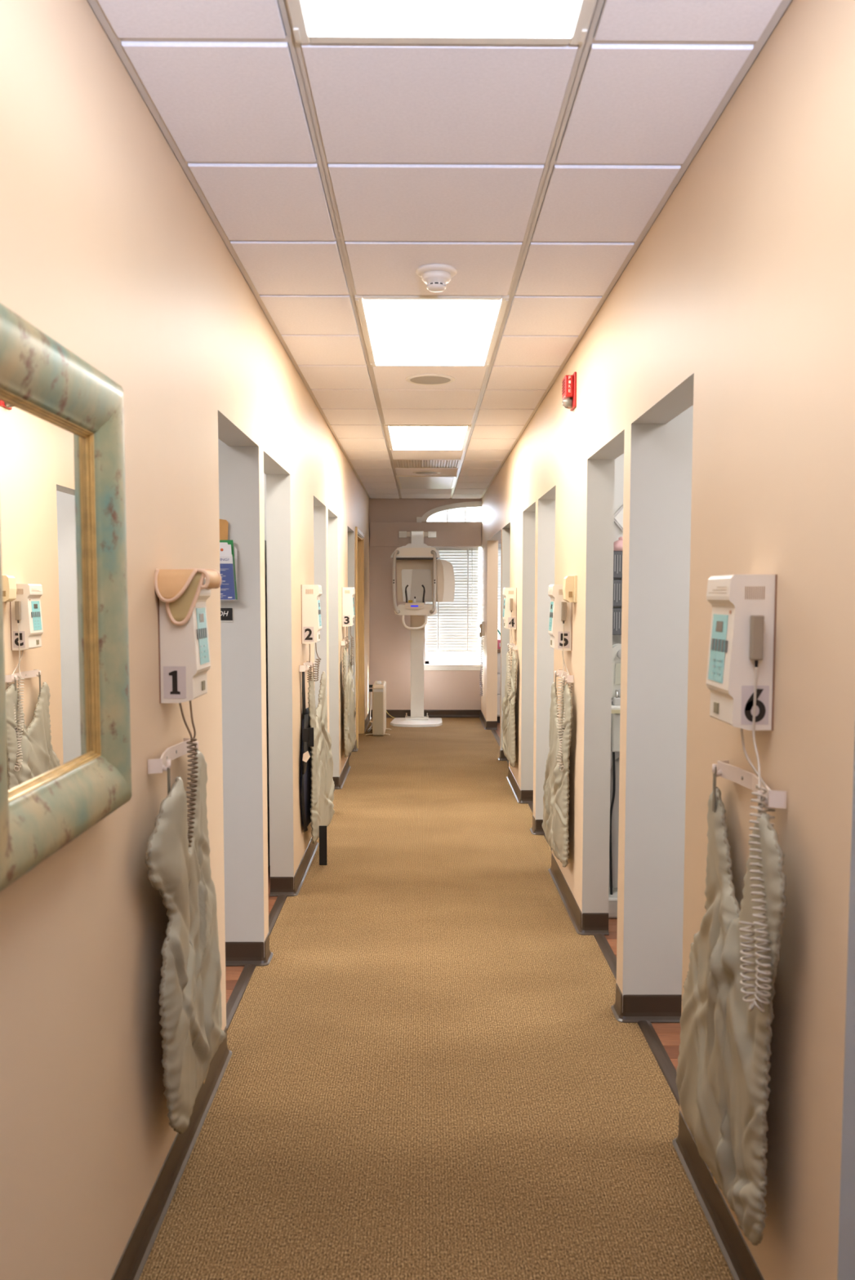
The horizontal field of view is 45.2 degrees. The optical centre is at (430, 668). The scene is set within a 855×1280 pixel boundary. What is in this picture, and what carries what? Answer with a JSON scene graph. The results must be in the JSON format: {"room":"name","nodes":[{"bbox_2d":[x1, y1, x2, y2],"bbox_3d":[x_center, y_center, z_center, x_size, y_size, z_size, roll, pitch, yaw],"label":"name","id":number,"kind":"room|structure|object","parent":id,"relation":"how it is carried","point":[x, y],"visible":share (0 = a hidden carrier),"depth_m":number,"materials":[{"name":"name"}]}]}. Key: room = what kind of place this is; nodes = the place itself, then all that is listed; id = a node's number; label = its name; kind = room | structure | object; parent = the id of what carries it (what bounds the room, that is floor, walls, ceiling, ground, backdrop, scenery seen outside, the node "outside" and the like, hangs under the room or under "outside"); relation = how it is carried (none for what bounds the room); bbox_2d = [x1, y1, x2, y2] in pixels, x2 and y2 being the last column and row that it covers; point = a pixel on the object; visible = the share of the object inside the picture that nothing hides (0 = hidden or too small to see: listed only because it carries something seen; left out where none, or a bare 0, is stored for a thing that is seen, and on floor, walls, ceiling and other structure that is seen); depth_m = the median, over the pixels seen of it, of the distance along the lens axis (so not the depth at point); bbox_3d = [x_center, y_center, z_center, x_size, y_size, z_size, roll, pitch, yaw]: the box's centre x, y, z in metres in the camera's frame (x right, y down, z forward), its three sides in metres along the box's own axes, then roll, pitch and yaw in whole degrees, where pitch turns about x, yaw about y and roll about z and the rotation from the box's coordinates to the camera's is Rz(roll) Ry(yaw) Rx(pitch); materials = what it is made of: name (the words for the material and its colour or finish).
{"room":"dental clinic","nodes":[
{"label":"dental clinic","id":0,"kind":"room"},
{"bbox_2d":[0,0,369,1279],"bbox_3d":[-0.757,-0.246,5.583,0.120,2.732,14.033,0,4,0],"label":"wall","id":1,"kind":"structure","parent":0,"point":[108,249],"depth_m":2.37,"materials":[{"name":"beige paint"}]},
{"bbox_2d":[0,302,131,891],"bbox_3d":[-0.631,-0.120,1.710,0.071,0.832,0.684,0,4,0],"label":"wall mirror","id":2,"kind":"object","parent":1,"relation":"attached to","point":[65,764],"visible":1,"depth_m":1.73,"materials":[{"name":"green wood"}]},
{"bbox_2d":[0,400,92,790],"bbox_3d":[-0.644,-0.120,1.710,0.006,0.614,0.466,0,4,0],"label":"mirror glass","id":3,"kind":"object","parent":2,"relation":"on","point":[46,457],"depth_m":1.71,"materials":[{"name":"silver mirror"}]},
{"bbox_2d":[111,1026,231,1279],"bbox_3d":[-0.712,1.408,1.064,0.140,0.096,4.777,0,4,0],"label":"baseboard","id":4,"kind":"structure","parent":1,"relation":"attached to","point":[131,1265],"depth_m":2.61,"materials":[{"name":"brown plastic"}]},
{"bbox_2d":[147,737,198,773],"bbox_3d":[-0.646,0.218,2.608,0.048,0.035,0.360,0,4,0],"label":"hook rack","id":5,"kind":"object","parent":1,"relation":"attached to","point":[154,766],"visible":0.86,"depth_m":2.55,"materials":[{"name":"beige plastic"}]},
{"bbox_2d":[145,745,226,1133],"bbox_3d":[-0.612,0.696,2.679,0.062,0.970,0.789,0,4,-2],"label":"apron","id":6,"kind":"object","parent":5,"relation":"hanging from","point":[192,1033],"visible":0.98,"depth_m":2.50,"materials":[{"name":"grey fabric"}]},
{"bbox_2d":[157,577,210,847],"bbox_3d":[-0.626,0.120,2.641,0.097,0.717,0.172,0,4,0],"label":"control panel","id":7,"kind":"object","parent":1,"relation":"attached to","point":[184,651],"visible":0.72,"depth_m":2.55,"materials":[{"name":"beige plastic"}]},
{"bbox_2d":[154,568,221,625],"bbox_3d":[-0.610,-0.182,2.590,0.134,0.143,0.174,0,4,0],"label":"thyroid collar","id":8,"kind":"object","parent":7,"relation":"hanging from","point":[180,588],"visible":1,"depth_m":2.52,"materials":[{"name":"beige fabric"}]},
{"bbox_2d":[226,964,256,1031],"bbox_3d":[-0.739,1.249,3.838,0.048,0.007,0.818,0,4,0],"label":"trim","id":9,"kind":"structure","parent":1,"relation":"attached to","point":[233,1003],"depth_m":3.94,"materials":[{"name":"brown plastic"}]},
{"bbox_2d":[268,894,287,935],"bbox_3d":[-0.747,1.178,4.795,0.048,0.007,0.849,0,4,0],"label":"trim","id":10,"kind":"structure","parent":1,"relation":"attached to","point":[276,909],"depth_m":4.94,"materials":[{"name":"brown plastic"}]},
{"bbox_2d":[269,837,319,896],"bbox_3d":[-0.749,1.063,5.753,0.140,0.096,1.116,0,4,0],"label":"baseboard","id":11,"kind":"structure","parent":1,"relation":"attached to","point":[286,886],"depth_m":5.24,"materials":[{"name":"brown plastic"}]},
{"bbox_2d":[299,661,314,671],"bbox_3d":[-0.669,-0.013,5.579,0.048,0.035,0.340,0,4,0],"label":"hook rack","id":12,"kind":"object","parent":1,"relation":"attached to","point":[307,664],"visible":0.96,"depth_m":5.44,"materials":[{"name":"beige plastic"}]},
{"bbox_2d":[300,671,327,865],"bbox_3d":[-0.637,0.545,5.668,0.113,1.118,0.666,0,4,0],"label":"apron","id":13,"kind":"object","parent":12,"relation":"hanging from","point":[307,731],"visible":0.91,"depth_m":5.54,"materials":[{"name":"black fabric"}]},
{"bbox_2d":[307,663,334,844],"bbox_3d":[-0.623,0.456,5.901,0.054,0.994,0.663,0,4,5],"label":"apron","id":14,"kind":"object","parent":12,"relation":"hanging from","point":[322,786],"visible":0.98,"depth_m":5.85,"materials":[{"name":"grey fabric"}]},
{"bbox_2d":[301,584,322,682],"bbox_3d":[-0.649,-0.195,5.626,0.097,0.528,0.172,0,4,0],"label":"control panel","id":15,"kind":"object","parent":1,"relation":"attached to","point":[311,621],"visible":1,"depth_m":5.54,"materials":[{"name":"beige plastic"}]},
{"bbox_2d":[332,756,351,789],"bbox_3d":[-0.771,0.856,8.565,0.140,0.096,1.065,0,4,0],"label":"baseboard","id":16,"kind":"structure","parent":1,"relation":"attached to","point":[339,782],"depth_m":8.28,"materials":[{"name":"brown plastic"}]},
{"bbox_2d":[340,639,349,645],"bbox_3d":[-0.691,-0.215,8.312,0.048,0.035,0.340,0,4,0],"label":"hook rack","id":17,"kind":"object","parent":1,"relation":"attached to","point":[344,642],"visible":0.87,"depth_m":8.15,"materials":[{"name":"beige plastic"}]},
{"bbox_2d":[342,646,355,757],"bbox_3d":[-0.658,0.235,8.459,0.050,0.930,0.692,0,4,3],"label":"apron","id":18,"kind":"object","parent":17,"relation":"hanging from","point":[349,713],"visible":0.94,"depth_m":8.29,"materials":[{"name":"grey fabric"}]},
{"bbox_2d":[342,586,355,665],"bbox_3d":[-0.671,-0.345,8.412,0.097,0.643,0.172,0,4,0],"label":"control panel","id":19,"kind":"object","parent":1,"relation":"attached to","point":[348,593],"visible":0.95,"depth_m":8.32,"materials":[{"name":"beige plastic"}]},
{"bbox_2d":[355,526,364,748],"bbox_3d":[-0.786,-0.338,10.628,0.142,2.174,1.190,0,4,0],"label":"door","id":20,"kind":"structure","parent":1,"relation":"in","point":[359,535],"depth_m":11.11,"materials":[{"name":"brown wood"}]},
{"bbox_2d":[364,710,371,731],"bbox_3d":[-0.798,0.604,11.975,0.140,0.096,1.408,0,4,0],"label":"baseboard","id":21,"kind":"structure","parent":1,"relation":"attached to","point":[367,718],"depth_m":12.00,"materials":[{"name":"brown plastic"}]},
{"bbox_2d":[217,438,235,942],"bbox_3d":[-2.256,-0.120,4.199,2.900,2.682,0.124,0,4,0],"label":"wall","id":22,"kind":"structure","parent":0,"point":[223,449],"depth_m":4.18,"materials":[{"name":"grey paint"}]},
{"bbox_2d":[220,607,232,622],"bbox_3d":[-0.880,-0.218,4.137,0.166,0.056,0.006,0,4,0],"label":"name plate","id":23,"kind":"object","parent":22,"relation":"attached to","point":[226,613],"visible":0.34,"depth_m":4.14,"materials":[{"name":"black plastic"}]},
{"bbox_2d":[225,933,273,966],"bbox_3d":[-1.188,1.169,4.302,1.040,0.096,0.164,0,4,0],"label":"baseboard","id":24,"kind":"structure","parent":22,"relation":"attached to","point":[237,953],"depth_m":4.24,"materials":[{"name":"brown plastic"}]},
{"bbox_3d":[-0.890,-0.370,4.107,0.245,0.205,0.043,0,4,0],"label":"brochure holder","id":25,"kind":"object","parent":22,"relation":"attached to","visible":0},
{"bbox_2d":[219,519,228,540],"bbox_3d":[-0.905,-0.453,4.113,0.194,0.340,0.001,0,4,0],"label":"envelope","id":26,"kind":"object","parent":25,"relation":"in","point":[224,524],"visible":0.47,"depth_m":4.11,"materials":[{"name":"orange paper"}]},
{"bbox_2d":[219,542,231,554],"bbox_3d":[-0.882,-0.390,4.102,0.200,0.227,0.002,0,4,0],"label":"leaflet","id":27,"kind":"object","parent":25,"relation":"in","point":[224,548],"visible":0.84,"depth_m":4.09,"materials":[{"name":"white paper"}]},
{"bbox_2d":[219,554,235,599],"bbox_3d":[-0.888,-0.364,4.093,0.218,0.181,0.002,0,4,0],"label":"brochure","id":28,"kind":"object","parent":25,"relation":"in","point":[227,590],"visible":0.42,"depth_m":4.09,"materials":[{"name":"blue paper"}]},
{"bbox_2d":[219,539,237,599],"bbox_3d":[-0.883,-0.396,4.109,0.218,0.237,0.001,0,4,0],"label":"folder","id":29,"kind":"object","parent":25,"relation":"in","point":[229,542],"visible":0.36,"depth_m":4.11,"materials":[{"name":"green"}]},
{"bbox_2d":[233,546,236,585],"bbox_3d":[-0.803,-0.388,4.115,0.058,0.214,0.001,0,4,0],"label":"card","id":30,"kind":"object","parent":25,"relation":"in","point":[234,548],"visible":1,"depth_m":4.11,"materials":[{"name":"white paper"}]},
{"bbox_2d":[225,865,277,1004],"bbox_3d":[-2.236,1.146,5.674,2.965,0.059,14.033,0,4,0],"label":"floor","id":31,"kind":"structure","parent":0,"point":[233,974],"depth_m":4.16,"materials":[{"name":"brown"}]},
{"bbox_2d":[264,540,269,867],"bbox_3d":[-1.124,0.212,5.564,0.440,1.820,0.295,0,4,0],"label":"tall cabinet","id":32,"kind":"object","parent":31,"relation":"on","point":[264,540],"visible":0.12,"depth_m":5.67,"materials":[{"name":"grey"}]},
{"bbox_2d":[263,473,270,865],"bbox_3d":[-2.269,-0.234,5.741,2.900,2.682,0.120,0,4,0],"label":"wall","id":33,"kind":"structure","parent":0,"point":[264,474],"depth_m":5.67,"materials":[{"name":"grey paint"}]},
{"bbox_2d":[368,494,501,710],"bbox_3d":[-0.068,-0.766,12.661,7.410,2.732,0.150,0,4,0],"label":"wall","id":34,"kind":"structure","parent":0,"point":[389,641],"depth_m":12.62,"materials":[{"name":"beige paint"}]},
{"bbox_2d":[369,710,479,717],"bbox_3d":[-0.069,0.554,12.673,1.370,0.096,0.020,0,4,0],"label":"baseboard","id":35,"kind":"structure","parent":34,"relation":"attached to","point":[395,713],"depth_m":12.68,"materials":[{"name":"brown plastic"}]},
{"bbox_2d":[369,522,481,546],"bbox_3d":[-0.062,-1.633,12.489,1.354,0.285,0.065,0,4,0],"label":"trim","id":36,"kind":"structure","parent":34,"relation":"attached to","point":[381,534],"depth_m":12.46,"materials":[{"name":"beige paint"}]},
{"bbox_2d":[416,501,481,522],"bbox_3d":[0.616,-1.901,12.537,1.580,0.275,0.120,0,4,0],"label":"window","id":37,"kind":"structure","parent":34,"relation":"in","point":[471,504],"depth_m":12.48,"materials":[{"name":"white plastic"}]},
{"bbox_2d":[423,546,481,670],"bbox_3d":[0.640,-0.760,12.629,1.520,1.555,0.145,0,4,0],"label":"window","id":38,"kind":"structure","parent":34,"relation":"in","point":[446,664],"depth_m":12.63,"materials":[{"name":"white plastic"}]},
{"bbox_2d":[425,546,478,651],"bbox_3d":[0.259,-0.869,12.601,0.647,1.315,0.056,0,4,0],"label":"blind","id":39,"kind":"object","parent":38,"relation":"attached to","point":[454,627],"visible":0.73,"depth_m":12.62,"materials":[{"name":"white plastic"}]},
{"bbox_2d":[497,543,501,639],"bbox_3d":[1.046,-0.869,12.615,0.598,1.315,0.040,0,4,0],"label":"blind","id":40,"kind":"object","parent":34,"relation":"attached to","point":[499,544],"visible":0.02,"depth_m":12.61,"materials":[{"name":"white plastic"}]},
{"bbox_2d":[138,717,733,1279],"bbox_3d":[-0.004,1.142,5.691,1.500,0.050,14.033,0,4,0],"label":"floor","id":41,"kind":"structure","parent":0,"point":[430,1073],"depth_m":3.21,"materials":[{"name":"beige carpet"}]},
{"bbox_2d":[365,680,391,735],"bbox_3d":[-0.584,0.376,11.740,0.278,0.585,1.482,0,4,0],"label":"heater","id":42,"kind":"object","parent":41,"relation":"on","point":[379,687],"visible":1,"depth_m":11.01,"materials":[{"name":"beige"}]},
{"bbox_2d":[390,530,454,727],"bbox_3d":[-0.101,-0.488,11.980,0.742,2.276,1.115,0,4,0],"label":"machine","id":43,"kind":"object","parent":41,"relation":"on","point":[422,577],"visible":1,"depth_m":11.74,"materials":[{"name":"white"}]},
{"bbox_2d":[394,604,436,615],"bbox_3d":[-0.172,-0.674,11.681,0.479,0.118,0.400,0,4,0],"label":"shelf","id":44,"kind":"object","parent":43,"relation":"attached to","point":[427,609],"depth_m":11.48,"materials":[{"name":"white plastic"}]},
{"bbox_2d":[87,0,791,498],"bbox_3d":[-0.011,-1.614,5.488,7.410,0.128,14.033,0,4,0],"label":"ceiling","id":45,"kind":"structure","parent":0,"point":[328,174],"depth_m":2.75,"materials":[{"name":"grey tile"}]},
{"bbox_2d":[412,471,439,474],"bbox_3d":[-0.041,-1.859,9.750,0.264,0.010,0.264,0,4,0],"label":"ceiling speaker","id":46,"kind":"object","parent":45,"relation":"attached to","point":[415,472],"visible":1,"depth_m":9.71,"materials":[{"name":"white"}]},
{"bbox_2d":[415,471,437,474],"bbox_3d":[-0.041,-1.857,9.750,0.220,0.006,0.220,0,4,0],"label":"grille","id":47,"kind":"object","parent":46,"relation":"attached to","point":[416,473],"depth_m":9.73,"materials":[{"name":"beige metal"}]},
{"bbox_2d":[395,475,457,488],"bbox_3d":[-0.048,-1.936,10.653,0.598,0.028,1.207,0,4,0],"label":"recessed light","id":48,"kind":"object","parent":45,"relation":"in","point":[403,482],"visible":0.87,"depth_m":10.55,"materials":[{"name":"beige plastic"}]},
{"bbox_2d":[392,459,460,467],"bbox_3d":[-0.036,-1.835,9.133,0.586,0.030,0.586,0,4,0],"label":"ceiling vent","id":49,"kind":"object","parent":45,"relation":"in","point":[397,463],"visible":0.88,"depth_m":9.15,"materials":[{"name":"silver metal"}]},
{"bbox_2d":[383,423,471,450],"bbox_3d":[-0.024,-1.712,7.614,0.598,0.028,1.207,0,4,0],"label":"recessed light","id":50,"kind":"object","parent":45,"relation":"in","point":[399,437],"visible":0.89,"depth_m":7.51,"materials":[{"name":"beige plastic"}]},
{"bbox_2d":[405,373,454,385],"bbox_3d":[-0.003,-1.546,5.501,0.264,0.010,0.264,0,4,0],"label":"ceiling speaker","id":51,"kind":"object","parent":45,"relation":"attached to","point":[421,379],"visible":1,"depth_m":5.47,"materials":[{"name":"white"}]},
{"bbox_2d":[409,376,450,384],"bbox_3d":[-0.003,-1.544,5.502,0.220,0.006,0.220,0,4,0],"label":"grille","id":52,"kind":"object","parent":51,"relation":"attached to","point":[413,380],"depth_m":5.49,"materials":[{"name":"beige metal"}]},
{"bbox_2d":[354,294,509,366],"bbox_3d":[0.000,-1.488,4.574,0.598,0.028,1.207,0,4,0],"label":"recessed light","id":53,"kind":"object","parent":45,"relation":"in","point":[398,330],"visible":0.84,"depth_m":4.42,"materials":[{"name":"beige plastic"}]},
{"bbox_2d":[415,263,457,292],"bbox_3d":[0.020,-1.379,3.649,0.145,0.070,0.145,0,4,0],"label":"smoke detector","id":54,"kind":"object","parent":45,"relation":"attached to","point":[436,276],"visible":1,"depth_m":3.61,"materials":[{"name":"white plastic"}]},
{"bbox_2d":[286,0,595,44],"bbox_3d":[0.024,-1.264,1.534,0.598,0.028,1.207,0,4,0],"label":"recessed light","id":55,"kind":"object","parent":45,"relation":"in","point":[314,21],"visible":1,"depth_m":2.04,"materials":[{"name":"beige plastic"}]},
{"bbox_2d":[495,723,680,1071],"bbox_3d":[2.219,1.147,5.722,2.945,0.059,14.060,0,4,0],"label":"floor","id":56,"kind":"structure","parent":0,"point":[668,1033],"depth_m":3.61,"materials":[{"name":"brown"}]},
{"bbox_2d":[497,652,500,723],"bbox_3d":[1.062,0.206,12.352,0.600,0.840,0.570,0,4,0],"label":"base cabinet","id":57,"kind":"object","parent":56,"relation":"on","point":[498,653],"visible":0.02,"depth_m":12.09,"materials":[{"name":"white"}]},
{"bbox_2d":[608,643,621,918],"bbox_3d":[0.992,0.528,4.918,0.342,1.290,0.245,0,4,0],"label":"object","id":58,"kind":"object","parent":56,"relation":"on","point":[616,648],"visible":0.36,"depth_m":4.88,"materials":[{"name":"white"}]},
{"bbox_2d":[611,702,620,713],"bbox_3d":[0.996,0.184,4.892,0.334,0.030,0.245,0,4,0],"label":"tray","id":59,"kind":"object","parent":58,"relation":"on","point":[615,706],"depth_m":4.77,"materials":[{"name":"beige"}]},
{"bbox_2d":[610,453,623,767],"bbox_3d":[2.246,-0.186,5.158,2.900,2.682,0.120,0,4,0],"label":"wall","id":60,"kind":"structure","parent":0,"point":[619,461],"depth_m":5.04,"materials":[{"name":"grey paint"}]},
{"bbox_2d":[613,505,622,531],"bbox_3d":[0.945,-0.740,5.039,0.120,0.140,0.013,0,4,0],"label":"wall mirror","id":61,"kind":"object","parent":60,"relation":"attached to","point":[618,516],"visible":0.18,"depth_m":5.03,"materials":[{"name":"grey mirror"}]},
{"bbox_3d":[0.940,-0.380,5.023,0.280,0.435,0.099,0,4,0],"label":"holder","id":62,"kind":"object","parent":60,"relation":"attached to","visible":0},
{"bbox_2d":[612,608,621,635],"bbox_3d":[0.940,-0.233,5.030,0.240,0.128,0.092,0,4,0],"label":"box","id":63,"kind":"object","parent":62,"relation":"in","point":[616,612],"visible":0.25,"depth_m":4.99,"materials":[{"name":"grey"}]},
{"bbox_2d":[612,579,622,606],"bbox_3d":[0.940,-0.370,5.020,0.240,0.128,0.092,0,4,0],"label":"box","id":64,"kind":"object","parent":62,"relation":"in","point":[617,584],"visible":0.23,"depth_m":4.97,"materials":[{"name":"grey"}]},
{"bbox_2d":[613,536,622,577],"bbox_3d":[0.941,-0.543,5.006,0.240,0.199,0.138,0,4,0],"label":"box","id":65,"kind":"object","parent":62,"relation":"in","point":[617,555],"depth_m":4.96,"materials":[{"name":"grey plastic"}]},
{"bbox_2d":[480,0,854,1279],"bbox_3d":[0.733,-0.245,5.595,0.120,2.732,14.033,0,4,0],"label":"wall","id":66,"kind":"structure","parent":0,"point":[735,304],"depth_m":2.31,"materials":[{"name":"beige paint"}]},
{"bbox_2d":[479,621,484,696],"bbox_3d":[0.592,-0.115,12.019,0.060,0.873,0.140,0,4,0],"label":"wall phone","id":67,"kind":"object","parent":66,"relation":"attached to","point":[482,624],"visible":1,"depth_m":11.97,"materials":[{"name":"white plastic"}]},
{"bbox_2d":[479,710,497,729],"bbox_3d":[0.670,0.595,12.119,0.140,0.096,1.143,0,4,0],"label":"baseboard","id":68,"kind":"structure","parent":66,"relation":"attached to","point":[487,725],"depth_m":11.56,"materials":[{"name":"brown plastic"}]},
{"bbox_2d":[491,728,499,746],"bbox_3d":[0.708,0.755,10.560,0.048,0.007,2.028,0,4,0],"label":"trim","id":69,"kind":"structure","parent":66,"relation":"attached to","point":[497,738],"depth_m":11.01,"materials":[{"name":"brown plastic"}]},
{"bbox_2d":[502,587,516,707],"bbox_3d":[0.606,-0.166,7.886,0.097,0.910,0.288,0,4,0],"label":"control panel","id":70,"kind":"object","parent":66,"relation":"attached to","point":[509,609],"visible":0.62,"depth_m":7.84,"materials":[{"name":"beige plastic"}]},
{"bbox_2d":[509,598,512,612],"bbox_3d":[0.614,-0.483,7.826,0.023,0.105,0.020,0,4,0],"label":"switch","id":71,"kind":"object","parent":70,"relation":"attached to","point":[510,599],"depth_m":7.82,"materials":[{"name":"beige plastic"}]},
{"bbox_2d":[507,642,517,649],"bbox_3d":[0.626,-0.173,7.904,0.048,0.035,0.380,0,4,0],"label":"hook rack","id":72,"kind":"object","parent":66,"relation":"attached to","point":[515,646],"visible":0.93,"depth_m":7.74,"materials":[{"name":"beige plastic"}]},
{"bbox_2d":[502,644,516,767],"bbox_3d":[0.600,0.273,7.961,0.050,0.910,0.710,0,4,-3],"label":"apron","id":73,"kind":"object","parent":72,"relation":"hanging from","point":[508,724],"visible":0.94,"depth_m":7.78,"materials":[{"name":"grey fabric"}]},
{"bbox_2d":[506,766,533,804],"bbox_3d":[0.703,0.896,8.043,0.140,0.096,1.099,0,4,0],"label":"baseboard","id":74,"kind":"structure","parent":66,"relation":"attached to","point":[523,797],"depth_m":7.61,"materials":[{"name":"brown plastic"}]},
{"bbox_2d":[528,802,533,813],"bbox_3d":[0.735,1.010,7.104,0.048,0.007,0.828,0,4,0],"label":"trim","id":75,"kind":"structure","parent":66,"relation":"attached to","point":[530,804],"depth_m":7.38,"materials":[{"name":"brown plastic"}]},
{"bbox_2d":[547,584,572,771],"bbox_3d":[0.629,0.035,4.977,0.097,0.884,0.301,0,4,0],"label":"control panel","id":76,"kind":"object","parent":66,"relation":"attached to","point":[560,621],"visible":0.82,"depth_m":4.94,"materials":[{"name":"beige plastic"}]},
{"bbox_2d":[560,601,566,623],"bbox_3d":[0.636,-0.270,4.924,0.023,0.105,0.020,0,4,0],"label":"switch","id":77,"kind":"object","parent":76,"relation":"attached to","point":[563,604],"depth_m":4.91,"materials":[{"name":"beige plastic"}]},
{"bbox_2d":[554,669,573,682],"bbox_3d":[0.649,0.035,5.037,0.048,0.035,0.370,0,4,0],"label":"hook rack","id":78,"kind":"object","parent":66,"relation":"attached to","point":[568,678],"visible":0.95,"depth_m":4.89,"materials":[{"name":"beige plastic"}]},
{"bbox_2d":[542,671,573,867],"bbox_3d":[0.614,0.486,5.144,0.060,0.930,0.722,0,4,-3],"label":"apron","id":79,"kind":"object","parent":78,"relation":"hanging from","point":[556,785],"visible":0.96,"depth_m":4.97,"materials":[{"name":"beige fabric"}]},
{"bbox_2d":[561,371,576,411],"bbox_3d":[0.650,-1.310,4.858,0.058,0.161,0.128,0,4,0],"label":"fire alarm strobe","id":80,"kind":"object","parent":66,"relation":"attached to","point":[569,381],"visible":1,"depth_m":4.81,"materials":[{"name":"red plastic"}]},
{"bbox_2d":[562,575,577,602],"bbox_3d":[0.652,-0.376,4.836,0.054,0.127,0.110,0,4,0],"label":"intercom","id":81,"kind":"object","parent":66,"relation":"attached to","point":[569,586],"visible":1,"depth_m":4.79,"materials":[{"name":"beige plastic"}]},
{"bbox_2d":[548,853,608,935],"bbox_3d":[0.725,1.107,5.168,0.140,0.096,1.115,0,4,0],"label":"baseboard","id":82,"kind":"structure","parent":66,"relation":"attached to","point":[593,923],"depth_m":4.74,"materials":[{"name":"brown plastic"}]},
{"bbox_2d":[593,933,616,980],"bbox_3d":[0.758,1.222,4.224,0.048,0.007,0.823,0,4,0],"label":"trim","id":83,"kind":"structure","parent":66,"relation":"attached to","point":[601,940],"depth_m":4.38,"materials":[{"name":"brown plastic"}]},
{"bbox_2d":[637,1020,679,1106],"bbox_3d":[0.765,1.291,3.285,0.048,0.007,0.818,0,4,0],"label":"trim","id":84,"kind":"structure","parent":66,"relation":"attached to","point":[669,1073],"depth_m":3.40,"materials":[{"name":"brown plastic"}]},
{"bbox_2d":[671,1110,764,1279],"bbox_3d":[0.748,1.316,2.336,0.140,0.096,1.116,0,4,0],"label":"baseboard","id":85,"kind":"structure","parent":66,"relation":"attached to","point":[737,1255],"depth_m":2.49,"materials":[{"name":"brown plastic"}]},
{"bbox_2d":[705,574,777,1012],"bbox_3d":[0.644,0.224,2.083,0.113,0.827,0.397,0,4,0],"label":"control panel","id":86,"kind":"object","parent":66,"relation":"attached to","point":[740,673],"visible":0.89,"depth_m":2.09,"materials":[{"name":"beige plastic"}]},
{"bbox_2d":[713,701,719,714],"bbox_3d":[0.615,0.084,2.215,0.004,0.024,0.030,0,4,0],"label":"switch","id":87,"kind":"object","parent":86,"relation":"attached to","point":[716,704],"depth_m":2.21,"materials":[{"name":"grey plastic"}]},
{"bbox_2d":[708,586,726,593],"bbox_3d":[0.603,-0.166,2.167,0.001,0.014,0.130,0,4,0],"label":"print","id":88,"kind":"object","parent":86,"relation":"attached to","point":[711,589],"depth_m":2.16,"materials":[{"name":"beige paper"}]},
{"bbox_2d":[749,614,764,666],"bbox_3d":[0.659,-0.056,2.080,0.023,0.105,0.020,0,4,0],"label":"switch","id":89,"kind":"object","parent":86,"relation":"attached to","point":[756,621],"depth_m":2.07,"materials":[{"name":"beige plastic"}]},
{"bbox_2d":[711,760,786,808],"bbox_3d":[0.671,0.244,2.204,0.048,0.035,0.380,0,4,0],"label":"hook rack","id":90,"kind":"object","parent":66,"relation":"attached to","point":[775,799],"visible":0.91,"depth_m":2.22,"materials":[{"name":"beige plastic"}]},
{"bbox_2d":[675,766,786,1245],"bbox_3d":[0.640,0.718,2.294,0.081,0.975,0.788,0,4,0],"label":"apron","id":91,"kind":"object","parent":90,"relation":"hanging from","point":[722,1078],"visible":0.94,"depth_m":2.17,"materials":[{"name":"beige fabric"}]},
{"bbox_2d":[655,404,693,994],"bbox_3d":[2.258,-0.076,3.667,2.900,2.682,0.119,0,4,0],"label":"wall","id":92,"kind":"structure","parent":0,"point":[678,431],"depth_m":3.61,"materials":[{"name":"grey paint"}]},
{"bbox_2d":[610,982,681,1022],"bbox_3d":[1.187,1.212,3.753,1.040,0.096,0.159,0,4,0],"label":"baseboard","id":93,"kind":"structure","parent":92,"relation":"attached to","point":[653,1008],"depth_m":3.69,"materials":[{"name":"brown plastic"}]},
{"bbox_3d":[-2.302,-0.543,9.929,2.900,2.682,0.120,0,4,0],"label":"wall","id":94,"kind":"structure","parent":0,"visible":0},
{"bbox_2d":[351,739,358,751],"bbox_3d":[-1.233,0.747,10.033,1.040,0.096,0.199,0,4,0],"label":"baseboard","id":95,"kind":"structure","parent":94,"relation":"attached to","point":[354,749],"depth_m":9.96,"materials":[{"name":"brown plastic"}]},
{"bbox_3d":[2.235,-0.287,6.532,2.900,2.682,0.145,0,4,0],"label":"wall","id":96,"kind":"structure","parent":0,"visible":0},
{"bbox_2d":[529,814,544,835],"bbox_3d":[1.164,1.001,6.618,1.040,0.096,0.185,0,4,0],"label":"baseboard","id":97,"kind":"structure","parent":96,"relation":"attached to","point":[536,828],"depth_m":6.54,"materials":[{"name":"brown plastic"}]},
{"bbox_3d":[2.213,-0.499,9.402,2.900,2.682,0.119,0,4,0],"label":"wall","id":98,"kind":"structure","parent":0,"visible":0},
{"bbox_2d":[497,748,506,760],"bbox_3d":[1.141,0.790,9.489,1.040,0.096,0.159,0,4,0],"label":"baseboard","id":99,"kind":"structure","parent":98,"relation":"attached to","point":[502,757],"depth_m":9.42,"materials":[{"name":"brown plastic"}]},
{"label":"outside","id":100,"kind":"structure","parent":0,"visible":0},
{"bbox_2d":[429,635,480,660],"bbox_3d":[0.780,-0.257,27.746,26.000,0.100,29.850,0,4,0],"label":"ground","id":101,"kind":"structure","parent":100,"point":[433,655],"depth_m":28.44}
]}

